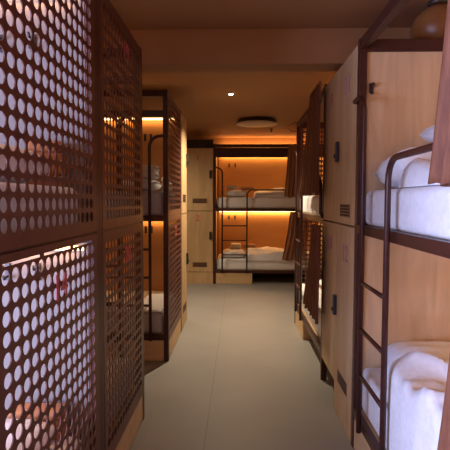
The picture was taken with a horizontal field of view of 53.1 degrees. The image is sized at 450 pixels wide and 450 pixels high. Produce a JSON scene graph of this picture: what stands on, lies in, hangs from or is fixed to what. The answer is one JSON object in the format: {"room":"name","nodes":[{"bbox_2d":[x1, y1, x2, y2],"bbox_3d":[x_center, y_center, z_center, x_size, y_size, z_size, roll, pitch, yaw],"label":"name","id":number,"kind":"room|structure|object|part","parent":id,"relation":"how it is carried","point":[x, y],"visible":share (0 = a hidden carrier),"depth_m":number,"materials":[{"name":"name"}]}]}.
{"room":"dormitory","nodes":[
{"label":"dormitory","id":0,"kind":"room"},
{"bbox_2d":[129,275,353,449],"bbox_3d":[-0.407,1.346,3.777,4.740,0.100,10.970,0,3,2],"label":"floor","id":1,"kind":"structure","parent":0,"point":[239,373],"depth_m":3.70,"materials":[{"name":"beige tile"}]},
{"bbox_2d":[0,0,101,449],"bbox_3d":[-1.622,0.158,1.622,2.065,2.500,0.992,0,3,2],"label":"bunk bed","id":2,"kind":"object","parent":1,"relation":"on","point":[50,323],"visible":1,"depth_m":1.70,"materials":[{"name":"brown wood"}]},
{"bbox_2d":[0,182,77,233],"bbox_3d":[-1.624,-0.046,1.600,1.950,0.200,0.820,0,3,2],"label":"mattress","id":3,"kind":"object","parent":2,"relation":"on","point":[3,204],"visible":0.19,"depth_m":1.52,"materials":[{"name":"white fabric"}]},
{"bbox_2d":[0,143,48,182],"bbox_3d":[-0.922,-0.227,1.657,0.420,0.155,0.480,0,3,2],"label":"pillow","id":4,"kind":"object","parent":3,"relation":"on","point":[12,162],"visible":0.38,"depth_m":1.60,"materials":[{"name":"white fabric"}]},
{"bbox_2d":[28,141,65,186],"bbox_3d":[-0.782,-0.266,1.972,0.160,0.200,0.080,0,3,2],"label":"folded towel","id":5,"kind":"object","parent":3,"relation":"on","point":[30,145],"visible":0.22,"depth_m":1.94,"materials":[{"name":"fabric"}]},
{"bbox_3d":[-1.609,-0.510,2.066,1.968,1.055,0.014,0,3,2],"label":"panel","id":6,"kind":"part","parent":2,"relation":"part of","materials":[{"name":"metal"}]},
{"bbox_3d":[-1.612,0.601,2.126,1.968,1.050,0.014,0,3,2],"label":"panel","id":7,"kind":"part","parent":2,"relation":"part of","materials":[{"name":"metal"}]},
{"bbox_3d":[-1.623,0.072,1.628,2.045,0.054,0.948,0,3,2],"label":"rail","id":8,"kind":"part","parent":2,"relation":"part of","materials":[{"name":"brown metal"}]},
{"bbox_3d":[-0.594,-0.512,1.572,0.004,1.128,0.868,0,3,2],"label":"perforated panel","id":9,"kind":"part","parent":2,"relation":"part of","materials":[{"name":"brown metal"}]},
{"bbox_3d":[-0.597,0.640,1.635,0.004,1.160,0.868,0,3,2],"label":"perforated panel","id":10,"kind":"part","parent":2,"relation":"part of","materials":[{"name":"brown metal"}]},
{"bbox_2d":[50,436,80,449],"bbox_3d":[-1.627,1.062,1.660,1.950,0.200,0.820,0,3,2],"label":"mattress","id":11,"kind":"object","parent":2,"relation":"on","point":[70,437],"visible":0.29,"depth_m":1.95,"materials":[{"name":"white fabric"}]},
{"bbox_2d":[5,418,56,449],"bbox_3d":[-0.897,0.880,1.627,0.400,0.166,0.620,0,3,2],"label":"pillow","id":12,"kind":"object","parent":11,"relation":"on","point":[8,421],"visible":0.32,"depth_m":1.76,"materials":[{"name":"white fabric"}]},
{"bbox_2d":[7,402,65,439],"bbox_3d":[-0.836,0.877,2.016,0.239,0.130,0.110,0,3,2],"label":"folded towel","id":13,"kind":"object","parent":11,"relation":"on","point":[18,410],"visible":0.2,"depth_m":1.97,"materials":[{"name":"fabric"}]},
{"bbox_3d":[-0.604,0.136,2.066,0.045,2.500,0.045,0,3,2],"label":"post","id":14,"kind":"part","parent":2,"relation":"part of","materials":[{"name":"brown metal"}]},
{"bbox_2d":[96,0,144,449],"bbox_3d":[-1.593,0.104,2.613,2.065,2.500,0.992,0,3,2],"label":"bunk bed","id":15,"kind":"object","parent":1,"relation":"on","point":[121,430],"visible":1,"depth_m":2.50,"materials":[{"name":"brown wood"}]},
{"bbox_3d":[-0.603,0.134,2.111,0.045,2.500,0.045,0,3,2],"label":"post","id":16,"kind":"part","parent":15,"relation":"part of","materials":[{"name":"brown metal"}]},
{"bbox_2d":[105,190,131,218],"bbox_3d":[-1.595,-0.101,2.614,1.950,0.200,0.820,0,3,2],"label":"mattress","id":17,"kind":"object","parent":15,"relation":"on","point":[105,190],"visible":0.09,"depth_m":2.62,"materials":[{"name":"white fabric"}]},
{"bbox_3d":[-1.580,-0.959,2.999,1.970,0.050,0.032,0,3,2],"label":"curtain rail","id":18,"kind":"part","parent":15,"relation":"part of","materials":[{"name":"brown metal"}]},
{"bbox_2d":[107,357,132,423],"bbox_3d":[-1.598,1.006,2.674,1.950,0.200,0.820,0,3,2],"label":"mattress","id":19,"kind":"object","parent":15,"relation":"on","point":[111,357],"visible":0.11,"depth_m":2.75,"materials":[{"name":"white fabric"}]},
{"bbox_3d":[-0.566,-0.564,2.531,0.004,1.128,0.868,0,3,2],"label":"perforated panel","id":20,"kind":"part","parent":15,"relation":"part of","materials":[{"name":"brown metal"}]},
{"bbox_3d":[-1.592,-1.104,2.533,2.049,0.071,0.949,0,3,2],"label":"rail","id":21,"kind":"part","parent":15,"relation":"part of","materials":[{"name":"brown metal"}]},
{"bbox_3d":[-1.595,0.020,2.598,2.045,0.054,0.948,0,3,2],"label":"rail","id":22,"kind":"part","parent":15,"relation":"part of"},
{"bbox_3d":[-0.569,0.588,2.593,0.004,1.160,0.868,0,3,2],"label":"perforated panel","id":23,"kind":"part","parent":15,"relation":"part of","materials":[{"name":"brown metal"}]},
{"bbox_3d":[-1.597,1.128,2.659,2.045,0.054,0.948,0,3,2],"label":"rail","id":24,"kind":"part","parent":15,"relation":"part of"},
{"bbox_3d":[-0.576,0.084,3.025,0.045,2.500,0.045,0,3,2],"label":"post","id":25,"kind":"part","parent":15,"relation":"part of","materials":[{"name":"brown metal"}]},
{"bbox_2d":[104,89,181,360],"bbox_3d":[-1.535,-0.005,4.622,2.065,2.500,1.002,0,3,2],"label":"bunk bed","id":26,"kind":"object","parent":1,"relation":"on","point":[161,136],"visible":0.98,"depth_m":4.52,"materials":[{"name":"brown wood"}]},
{"bbox_3d":[-1.548,-1.019,4.117,1.970,0.050,0.032,0,3,2],"label":"curtain rail","id":27,"kind":"part","parent":26,"relation":"part of","materials":[{"name":"brown metal"}]},
{"bbox_3d":[-0.884,1.147,4.660,0.654,0.195,0.914,0,3,2],"label":"storage drawer","id":28,"kind":"part","parent":26,"relation":"part of","materials":[{"name":"brown wood"}]},
{"bbox_3d":[-1.522,-0.673,5.070,1.968,1.055,0.014,0,3,2],"label":"panel","id":29,"kind":"part","parent":26,"relation":"part of","materials":[{"name":"orange wood"}]},
{"bbox_2d":[107,297,174,332],"bbox_3d":[-1.540,0.898,4.659,1.950,0.200,0.830,0,3,2],"label":"mattress","id":30,"kind":"object","parent":26,"relation":"on","point":[157,317],"visible":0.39,"depth_m":4.22,"materials":[{"name":"white fabric"}]},
{"bbox_2d":[106,291,163,311],"bbox_3d":[-1.499,0.770,4.674,1.820,0.048,0.840,0,3,2],"label":"duvet","id":31,"kind":"object","parent":30,"relation":"on","point":[157,296],"visible":0.12,"depth_m":4.55,"materials":[{"name":"white fabric"}]},
{"bbox_3d":[-1.532,-1.215,4.571,2.049,0.071,0.959,0,3,2],"label":"rail","id":32,"kind":"part","parent":26,"relation":"part of","materials":[{"name":"brown metal"}]},
{"bbox_3d":[-1.525,0.438,5.131,1.968,1.050,0.014,0,3,2],"label":"panel","id":33,"kind":"part","parent":26,"relation":"part of","materials":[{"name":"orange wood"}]},
{"bbox_3d":[-1.538,1.018,4.688,2.045,0.054,0.958,0,3,2],"label":"rail","id":34,"kind":"part","parent":26,"relation":"part of","materials":[{"name":"brown metal"}]},
{"bbox_2d":[123,191,172,214],"bbox_3d":[-1.537,-0.224,4.598,1.950,0.230,0.830,0,3,2],"label":"mattress","id":35,"kind":"object","parent":26,"relation":"on","point":[156,196],"visible":0.23,"depth_m":4.16,"materials":[{"name":"white fabric"}]},
{"bbox_2d":[121,179,160,190],"bbox_3d":[-0.847,-0.402,4.561,0.360,0.129,0.500,0,3,2],"label":"pillow","id":36,"kind":"object","parent":35,"relation":"on","point":[155,185],"visible":0.41,"depth_m":4.36,"materials":[{"name":"white fabric"}]},
{"bbox_2d":[130,165,158,178],"bbox_3d":[-0.808,-0.531,4.533,0.254,0.130,0.293,0,3,2],"label":"folded towel","id":37,"kind":"object","parent":36,"relation":"on","point":[154,169],"visible":0.59,"depth_m":4.40,"materials":[{"name":"white fabric"}]},
{"bbox_2d":[161,177,172,191],"bbox_3d":[-0.628,-0.434,4.884,0.099,0.160,0.238,0,3,2],"label":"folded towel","id":38,"kind":"object","parent":35,"relation":"on","point":[162,177],"visible":0.27,"depth_m":4.78,"materials":[{"name":"white fabric"}]},
{"bbox_3d":[-1.536,-0.091,4.627,2.045,0.054,0.958,0,3,2],"label":"rail","id":39,"kind":"part","parent":26,"relation":"part of","materials":[{"name":"brown metal"}]},
{"bbox_3d":[-0.543,0.023,4.147,0.045,2.500,0.045,0,3,2],"label":"post","id":40,"kind":"part","parent":26,"relation":"part of","materials":[{"name":"brown metal"}]},
{"bbox_3d":[-0.507,-0.675,4.572,0.004,1.128,0.878,0,3,2],"label":"perforated panel","id":41,"kind":"part","parent":26,"relation":"part of","materials":[{"name":"brown metal"}]},
{"bbox_3d":[-0.510,0.477,4.635,0.004,1.160,0.878,0,3,2],"label":"perforated panel","id":42,"kind":"part","parent":26,"relation":"part of","materials":[{"name":"brown metal"}]},
{"bbox_3d":[-0.517,-0.027,5.071,0.045,2.500,0.045,0,3,2],"label":"post","id":43,"kind":"part","parent":26,"relation":"part of","materials":[{"name":"brown metal"}]},
{"bbox_2d":[181,213,188,328],"bbox_3d":[-0.970,0.534,5.412,1.034,1.339,0.518,0,3,2],"label":"locker","id":44,"kind":"object","parent":1,"relation":"on","point":[184,255],"visible":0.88,"depth_m":5.39,"materials":[{"name":"brown wood"}]},
{"bbox_2d":[104,114,188,213],"bbox_3d":[-0.967,-0.706,5.345,1.034,1.134,0.518,0,3,2],"label":"locker","id":45,"kind":"object","parent":44,"relation":"on","point":[184,156],"visible":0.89,"depth_m":5.27,"materials":[{"name":"brown wood"}]},
{"bbox_3d":[-0.493,-0.704,5.331,0.019,1.128,0.514,0,3,2],"label":"door","id":46,"kind":"part","parent":45,"relation":"part of","materials":[{"name":"brown wood"}]},
{"bbox_2d":[187,211,212,283],"bbox_3d":[-0.438,0.380,8.553,0.473,1.309,1.014,0,3,2],"label":"locker","id":47,"kind":"object","parent":1,"relation":"on","point":[199,223],"visible":0.96,"depth_m":8.08,"materials":[{"name":"brown wood"}]},
{"bbox_2d":[193,262,206,266],"bbox_3d":[-0.453,0.713,8.096,0.261,0.084,0.003,0,3,2],"label":"vent","id":48,"kind":"object","parent":47,"relation":"attached to","point":[195,264],"depth_m":8.09,"materials":[{"name":"brown metal"}]},
{"bbox_2d":[187,140,214,210],"bbox_3d":[-0.435,-0.911,8.482,0.473,1.265,1.014,0,3,2],"label":"locker","id":49,"kind":"object","parent":47,"relation":"on","point":[200,152],"visible":0.94,"depth_m":8.01,"materials":[{"name":"brown wood"}]},
{"bbox_2d":[193,198,206,202],"bbox_3d":[-0.450,-0.432,8.033,0.261,0.084,0.003,0,3,2],"label":"vent","id":50,"kind":"object","parent":49,"relation":"attached to","point":[195,200],"depth_m":8.03,"materials":[{"name":"brown metal"}]},
{"bbox_2d":[213,144,322,283],"bbox_3d":[0.836,-0.215,8.484,2.060,2.512,1.012,0,3,2],"label":"bunk bed","id":51,"kind":"object","parent":1,"relation":"on","point":[262,167],"visible":0.62,"depth_m":8.93,"materials":[{"name":"brown wood"}]},
{"bbox_3d":[-0.185,-0.189,8.063,0.045,2.500,0.045,0,3,2],"label":"post","id":52,"kind":"part","parent":51,"relation":"part of","materials":[{"name":"brown metal"}]},
{"bbox_3d":[-0.173,-0.887,8.493,0.014,1.003,0.888,0,3,2],"label":"panel","id":53,"kind":"part","parent":51,"relation":"part of","materials":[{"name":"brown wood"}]},
{"bbox_3d":[-0.176,0.256,8.555,0.014,1.053,0.888,0,3,2],"label":"panel","id":54,"kind":"part","parent":51,"relation":"part of","materials":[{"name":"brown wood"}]},
{"bbox_3d":[-0.158,-0.240,8.996,0.045,2.500,0.045,0,3,2],"label":"post","id":55,"kind":"part","parent":51,"relation":"part of","materials":[{"name":"brown metal"}]},
{"bbox_3d":[0.176,0.937,8.560,0.654,0.195,0.924,0,3,2],"label":"storage drawer","id":56,"kind":"part","parent":51,"relation":"part of","materials":[{"name":"brown wood"}]},
{"bbox_3d":[0.851,-0.877,8.938,1.968,1.055,0.014,0,3,2],"label":"panel","id":57,"kind":"part","parent":51,"relation":"part of","materials":[{"name":"orange wood"}]},
{"bbox_3d":[0.835,-0.295,8.490,2.045,0.054,0.968,0,3,2],"label":"rail","id":58,"kind":"part","parent":51,"relation":"part of","materials":[{"name":"brown metal"}]},
{"bbox_2d":[217,197,294,207],"bbox_3d":[0.836,-0.413,8.461,1.950,0.200,0.840,0,3,2],"label":"mattress","id":59,"kind":"object","parent":51,"relation":"on","point":[228,202],"visible":0.56,"depth_m":8.05,"materials":[{"name":"white fabric"}]},
{"bbox_2d":[224,190,246,196],"bbox_3d":[0.206,-0.588,8.458,0.440,0.143,0.600,0,3,2],"label":"pillow","id":60,"kind":"object","parent":59,"relation":"on","point":[229,193],"visible":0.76,"depth_m":8.19,"materials":[{"name":"white fabric"}]},
{"bbox_2d":[225,185,237,189],"bbox_3d":[0.126,-0.704,8.454,0.239,0.070,0.318,0,3,2],"label":"folded towel","id":61,"kind":"object","parent":60,"relation":"on","point":[228,187],"visible":1,"depth_m":8.30,"materials":[{"name":"white fabric"}]},
{"bbox_2d":[241,187,253,189],"bbox_3d":[0.414,-0.674,8.357,0.239,0.050,0.239,0,3,2],"label":"folded towel","id":62,"kind":"object","parent":60,"relation":"on","point":[242,188],"visible":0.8,"depth_m":8.24,"materials":[{"name":"white fabric"}]},
{"bbox_2d":[253,188,313,197],"bbox_3d":[1.121,-0.613,8.445,1.170,0.194,0.790,0,3,2],"label":"duvet","id":63,"kind":"object","parent":59,"relation":"on","point":[258,194],"visible":0.48,"depth_m":8.08,"materials":[{"name":"white fabric"}]},
{"bbox_3d":[1.108,0.116,8.011,1.463,1.504,0.049,0,3,2],"label":"guard rail","id":64,"kind":"part","parent":51,"relation":"part of","materials":[{"name":"brown metal"}]},
{"bbox_3d":[0.848,0.233,8.998,1.968,1.050,0.014,0,3,2],"label":"panel","id":65,"kind":"part","parent":51,"relation":"part of","materials":[{"name":"orange wood"}]},
{"bbox_3d":[0.832,0.814,8.550,2.045,0.054,0.968,0,3,2],"label":"rail","id":66,"kind":"part","parent":51,"relation":"part of","materials":[{"name":"brown metal"}]},
{"bbox_2d":[217,254,321,269],"bbox_3d":[0.833,0.694,8.522,1.950,0.200,0.840,0,3,2],"label":"mattress","id":67,"kind":"object","parent":51,"relation":"on","point":[229,263],"visible":0.5,"depth_m":8.12,"materials":[{"name":"white fabric"}]},
{"bbox_2d":[223,249,244,256],"bbox_3d":[0.162,0.525,8.470,0.440,0.137,0.600,0,3,2],"label":"pillow","id":68,"kind":"object","parent":67,"relation":"on","point":[226,251],"visible":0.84,"depth_m":8.22,"materials":[{"name":"white fabric"}]},
{"bbox_2d":[231,243,240,248],"bbox_3d":[0.208,0.400,8.662,0.199,0.090,0.278,0,3,2],"label":"folded towel","id":69,"kind":"object","parent":68,"relation":"on","point":[233,245],"visible":1,"depth_m":8.53,"materials":[{"name":"white fabric"}]},
{"bbox_2d":[245,246,308,261],"bbox_3d":[1.042,0.534,8.480,1.320,0.209,0.850,0,3,2],"label":"duvet","id":70,"kind":"object","parent":67,"relation":"on","point":[262,254],"visible":0.56,"depth_m":8.08,"materials":[{"name":"white fabric"}]},
{"bbox_2d":[243,244,255,247],"bbox_3d":[0.468,0.397,8.674,0.254,0.060,0.214,0,3,2],"label":"folded towel","id":71,"kind":"object","parent":70,"relation":"on","point":[244,245],"visible":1,"depth_m":8.57,"materials":[{"name":"white fabric"}]},
{"bbox_3d":[0.838,-1.419,8.433,2.049,0.071,0.969,0,3,2],"label":"rail","id":72,"kind":"part","parent":51,"relation":"part of","materials":[{"name":"brown metal"}]},
{"bbox_2d":[284,144,304,197],"bbox_3d":[1.277,-0.946,7.886,0.470,0.942,0.055,0,3,2],"label":"curtain","id":73,"kind":"object","parent":51,"relation":"hanging from","point":[290,183],"visible":0.45,"depth_m":7.89,"materials":[{"name":"orange fabric"}]},
{"bbox_2d":[282,212,309,260],"bbox_3d":[1.258,0.205,7.947,0.500,0.877,0.059,0,3,2],"label":"curtain","id":74,"kind":"object","parent":51,"relation":"hanging from","point":[289,250],"visible":0.59,"depth_m":7.95,"materials":[{"name":"orange fabric"}]},
{"bbox_2d":[294,84,326,379],"bbox_3d":[1.316,0.029,4.578,1.032,2.452,1.791,0,3,2],"label":"bunk bed","id":75,"kind":"object","parent":1,"relation":"on","point":[305,327],"visible":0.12,"depth_m":5.12,"materials":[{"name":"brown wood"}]},
{"bbox_3d":[0.880,-0.015,5.462,0.045,2.440,0.045,0,3,2],"label":"post","id":76,"kind":"part","parent":75,"relation":"part of","materials":[{"name":"brown metal"}]},
{"bbox_3d":[1.322,1.125,5.160,0.944,0.195,0.654,0,3,2],"label":"storage drawer","id":77,"kind":"part","parent":75,"relation":"part of","materials":[{"name":"brown wood"}]},
{"bbox_3d":[1.324,1.028,4.633,0.988,0.054,1.775,0,3,2],"label":"rail","id":78,"kind":"part","parent":75,"relation":"part of","materials":[{"name":"brown wood"}]},
{"bbox_2d":[299,81,320,195],"bbox_3d":[0.761,-0.711,4.106,0.046,0.882,1.162,0,3,2],"label":"curtain","id":79,"kind":"object","parent":75,"relation":"hanging from","point":[310,178],"visible":1,"depth_m":3.79,"materials":[{"name":"brown fabric"}]},
{"bbox_3d":[1.327,-0.080,4.572,0.988,0.054,1.775,0,3,2],"label":"rail","id":80,"kind":"part","parent":75,"relation":"part of","materials":[{"name":"brown metal"}]},
{"bbox_3d":[1.334,-1.144,4.514,0.989,0.071,1.779,0,3,2],"label":"rail","id":81,"kind":"part","parent":75,"relation":"part of","materials":[{"name":"brown metal"}]},
{"bbox_3d":[1.357,0.435,5.494,0.908,1.160,0.004,0,3,2],"label":"perforated panel","id":82,"kind":"part","parent":75,"relation":"part of","materials":[{"name":"brown metal"}]},
{"bbox_3d":[0.815,0.317,4.297,0.049,1.504,1.148,0,3,2],"label":"guard rail","id":83,"kind":"part","parent":75,"relation":"part of","materials":[{"name":"brown metal"}]},
{"bbox_2d":[303,224,319,323],"bbox_3d":[0.751,0.382,3.946,0.051,0.797,0.800,0,3,2],"label":"curtain","id":84,"kind":"object","parent":75,"relation":"hanging from","point":[311,291],"visible":1,"depth_m":3.71,"materials":[{"name":"brown fabric"}]},
{"bbox_2d":[302,304,320,337],"bbox_3d":[1.302,0.908,4.625,0.860,0.200,1.680,0,3,2],"label":"mattress","id":85,"kind":"object","parent":75,"relation":"on","point":[304,309],"visible":0.02,"depth_m":4.46,"materials":[{"name":"white fabric"}]},
{"bbox_2d":[302,279,321,332],"bbox_3d":[1.272,0.787,4.504,0.869,0.264,1.420,0,3,2],"label":"duvet","id":86,"kind":"object","parent":85,"relation":"on","point":[320,281],"visible":0.09,"depth_m":4.32,"materials":[{"name":"white fabric"}]},
{"bbox_3d":[1.360,-0.687,5.433,0.908,1.068,0.004,0,3,2],"label":"perforated panel","id":87,"kind":"part","parent":75,"relation":"part of","materials":[{"name":"brown metal"}]},
{"bbox_2d":[303,195,322,215],"bbox_3d":[1.305,-0.200,4.565,0.860,0.200,1.680,0,3,2],"label":"mattress","id":88,"kind":"object","parent":75,"relation":"on","point":[310,203],"visible":0.04,"depth_m":4.55,"materials":[{"name":"white fabric"}]},
{"bbox_3d":[0.830,0.080,3.720,0.045,2.440,0.045,0,3,2],"label":"post","id":89,"kind":"part","parent":75,"relation":"part of","materials":[{"name":"brown metal"}]},
{"bbox_2d":[322,220,342,378],"bbox_3d":[1.296,0.646,3.466,1.002,1.339,0.485,0,3,2],"label":"locker","id":90,"kind":"object","parent":1,"relation":"on","point":[329,227],"visible":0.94,"depth_m":3.46,"materials":[{"name":"brown wood"}]},
{"bbox_2d":[324,70,338,221],"bbox_3d":[1.300,-0.564,3.400,1.002,1.074,0.485,0,3,2],"label":"locker","id":91,"kind":"object","parent":90,"relation":"on","point":[332,88],"visible":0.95,"depth_m":3.38,"materials":[{"name":"brown wood"}]},
{"bbox_2d":[331,224,354,442],"bbox_3d":[1.266,0.673,2.977,1.034,1.339,0.485,0,3,2],"label":"locker","id":92,"kind":"object","parent":1,"relation":"on","point":[342,301],"visible":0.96,"depth_m":2.95,"materials":[{"name":"brown wood"}]},
{"bbox_2d":[337,369,346,396],"bbox_3d":[0.781,1.052,3.012,0.003,0.084,0.268,0,3,2],"label":"vent","id":93,"kind":"object","parent":92,"relation":"attached to","point":[341,380],"depth_m":3.00,"materials":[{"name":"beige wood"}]},
{"bbox_2d":[333,46,366,225],"bbox_3d":[1.270,-0.538,2.911,1.034,1.074,0.485,0,3,2],"label":"locker","id":94,"kind":"object","parent":92,"relation":"on","point":[345,148],"visible":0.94,"depth_m":2.89,"materials":[{"name":"brown wood"}]},
{"bbox_2d":[340,204,349,217],"bbox_3d":[0.784,-0.095,2.949,0.003,0.084,0.268,0,3,2],"label":"vent","id":95,"kind":"object","parent":94,"relation":"attached to","point":[344,208],"depth_m":2.94,"materials":[{"name":"brown metal"}]},
{"bbox_3d":[0.796,-0.540,2.925,0.019,1.068,0.481,0,3,2],"label":"door","id":96,"kind":"part","parent":94,"relation":"part of","materials":[{"name":"brown wood"}]},
{"bbox_2d":[351,0,449,449],"bbox_3d":[1.232,0.187,1.668,1.032,2.452,2.060,0,3,2],"label":"bunk bed","id":97,"kind":"object","parent":1,"relation":"on","point":[401,292],"visible":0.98,"depth_m":2.63,"materials":[{"name":"brown wood"}]},
{"bbox_3d":[0.800,0.136,2.687,0.045,2.440,0.045,0,3,2],"label":"post","id":98,"kind":"part","parent":97,"relation":"part of","materials":[{"name":"brown metal"}]},
{"bbox_3d":[1.242,1.276,2.385,0.944,0.195,0.654,0,3,2],"label":"storage drawer","id":99,"kind":"part","parent":97,"relation":"part of","materials":[{"name":"brown wood"}]},
{"bbox_3d":[1.239,1.186,1.723,0.988,0.054,2.045,0,3,2],"label":"rail","id":100,"kind":"part","parent":97,"relation":"part of","materials":[{"name":"brown metal"}]},
{"bbox_2d":[362,368,380,434],"bbox_3d":[1.218,1.031,1.714,0.860,0.270,1.950,0,3,2],"label":"mattress","id":101,"kind":"object","parent":97,"relation":"on","point":[372,376],"visible":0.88,"depth_m":2.52,"materials":[{"name":"white fabric"}]},
{"bbox_2d":[378,351,448,449],"bbox_3d":[1.206,0.873,1.540,0.910,0.511,1.450,0,3,2],"label":"duvet","id":102,"kind":"object","parent":101,"relation":"on","point":[416,380],"visible":0.8,"depth_m":1.97,"materials":[{"name":"white fabric"}]},
{"bbox_2d":[387,341,449,362],"bbox_3d":[1.228,0.752,2.467,0.660,0.202,0.399,0,3,2],"label":"pillow","id":103,"kind":"object","parent":101,"relation":"on","point":[441,349],"visible":0.45,"depth_m":2.45,"materials":[{"name":"white fabric"}]},
{"bbox_3d":[1.249,-0.986,1.605,0.989,0.071,2.049,0,3,2],"label":"rail","id":104,"kind":"part","parent":97,"relation":"part of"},
{"bbox_3d":[1.242,0.078,1.663,0.988,0.054,2.045,0,3,2],"label":"rail","id":105,"kind":"part","parent":97,"relation":"part of","materials":[{"name":"brown metal"}]},
{"bbox_3d":[1.279,-0.534,2.640,0.908,0.943,0.014,0,3,2],"label":"panel","id":106,"kind":"part","parent":97,"relation":"part of","materials":[{"name":"brown wood"}]},
{"bbox_3d":[0.730,0.475,1.387,0.049,1.504,1.418,0,3,2],"label":"guard rail","id":107,"kind":"part","parent":97,"relation":"part of","materials":[{"name":"brown metal"}]},
{"bbox_3d":[1.276,0.579,2.701,0.908,1.053,0.014,0,3,2],"label":"panel","id":108,"kind":"part","parent":97,"relation":"part of","materials":[{"name":"brown wood"}]},
{"bbox_2d":[366,185,449,240],"bbox_3d":[1.220,-0.044,1.655,0.860,0.205,1.950,0,3,2],"label":"mattress","id":109,"kind":"object","parent":97,"relation":"on","point":[425,211],"visible":0.98,"depth_m":1.88,"materials":[{"name":"white fabric"}]},
{"bbox_2d":[375,147,431,187],"bbox_3d":[1.171,-0.298,2.399,0.660,0.218,0.458,0,3,2],"label":"pillow","id":110,"kind":"object","parent":109,"relation":"on","point":[399,166],"visible":0.23,"depth_m":2.28,"materials":[{"name":"white fabric"}]},
{"bbox_2d":[420,125,434,142],"bbox_3d":[1.350,-0.477,2.353,0.560,0.145,0.398,0,3,2],"label":"pillow","id":111,"kind":"object","parent":110,"relation":"on","point":[427,134],"visible":0.33,"depth_m":2.41,"materials":[{"name":"white fabric"}]},
{"bbox_2d":[399,157,439,187],"bbox_3d":[1.218,-0.217,1.461,0.810,0.155,1.370,0,3,2],"label":"duvet","id":112,"kind":"object","parent":109,"relation":"on","point":[416,173],"visible":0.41,"depth_m":2.00,"materials":[{"name":"white fabric"}]},
{"bbox_2d":[428,0,449,186],"bbox_3d":[0.665,-0.544,1.083,0.066,0.887,0.760,0,3,2],"label":"curtain","id":113,"kind":"object","parent":97,"relation":"hanging from","point":[439,172],"visible":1,"depth_m":1.36,"materials":[{"name":"brown fabric"}]},
{"bbox_2d":[437,355,449,449],"bbox_3d":[0.659,0.630,1.127,0.049,0.987,0.720,0,3,2],"label":"curtain","id":114,"kind":"object","parent":97,"relation":"hanging from","point":[444,435],"visible":1,"depth_m":1.35,"materials":[{"name":"brown fabric"}]},
{"bbox_2d":[185,138,323,213],"bbox_3d":[-0.246,-0.372,9.124,4.740,2.750,0.100,0,3,2],"label":"wall","id":115,"kind":"structure","parent":0,"point":[216,140],"depth_m":8.98,"materials":[{"name":"paint"}]},
{"bbox_2d":[252,273,321,274],"bbox_3d":[-0.251,0.964,9.139,4.540,0.080,0.015,0,3,2],"label":"baseboard","id":116,"kind":"structure","parent":115,"relation":"attached to","point":[252,273],"depth_m":9.10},
{"bbox_2d":[103,0,429,137],"bbox_3d":[-0.400,-1.500,3.622,4.740,0.100,10.970,0,3,2],"label":"ceiling","id":117,"kind":"structure","parent":0,"point":[203,99],"depth_m":4.40,"materials":[{"name":"paint"}]},
{"bbox_2d":[103,28,410,71],"bbox_3d":[-0.407,-1.313,3.407,4.540,0.250,0.200,0,3,2],"label":"beam","id":118,"kind":"structure","parent":117,"relation":"attached to","point":[311,49],"depth_m":3.29,"materials":[{"name":"paint"}]},
{"bbox_2d":[236,116,277,126],"bbox_3d":[0.492,-1.588,6.963,0.640,0.083,0.640,0,3,2],"label":"ceiling lamp","id":119,"kind":"object","parent":117,"relation":"attached to","point":[256,121],"visible":1,"depth_m":6.78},
{"bbox_2d":[410,0,447,38],"bbox_3d":[1.337,-1.242,2.829,0.320,0.321,0.320,0,3,2],"label":"ceiling lamp","id":120,"kind":"object","parent":117,"relation":"attached to","point":[430,23],"visible":0.52,"depth_m":2.73,"materials":[{"name":"plastic"}]}
]}

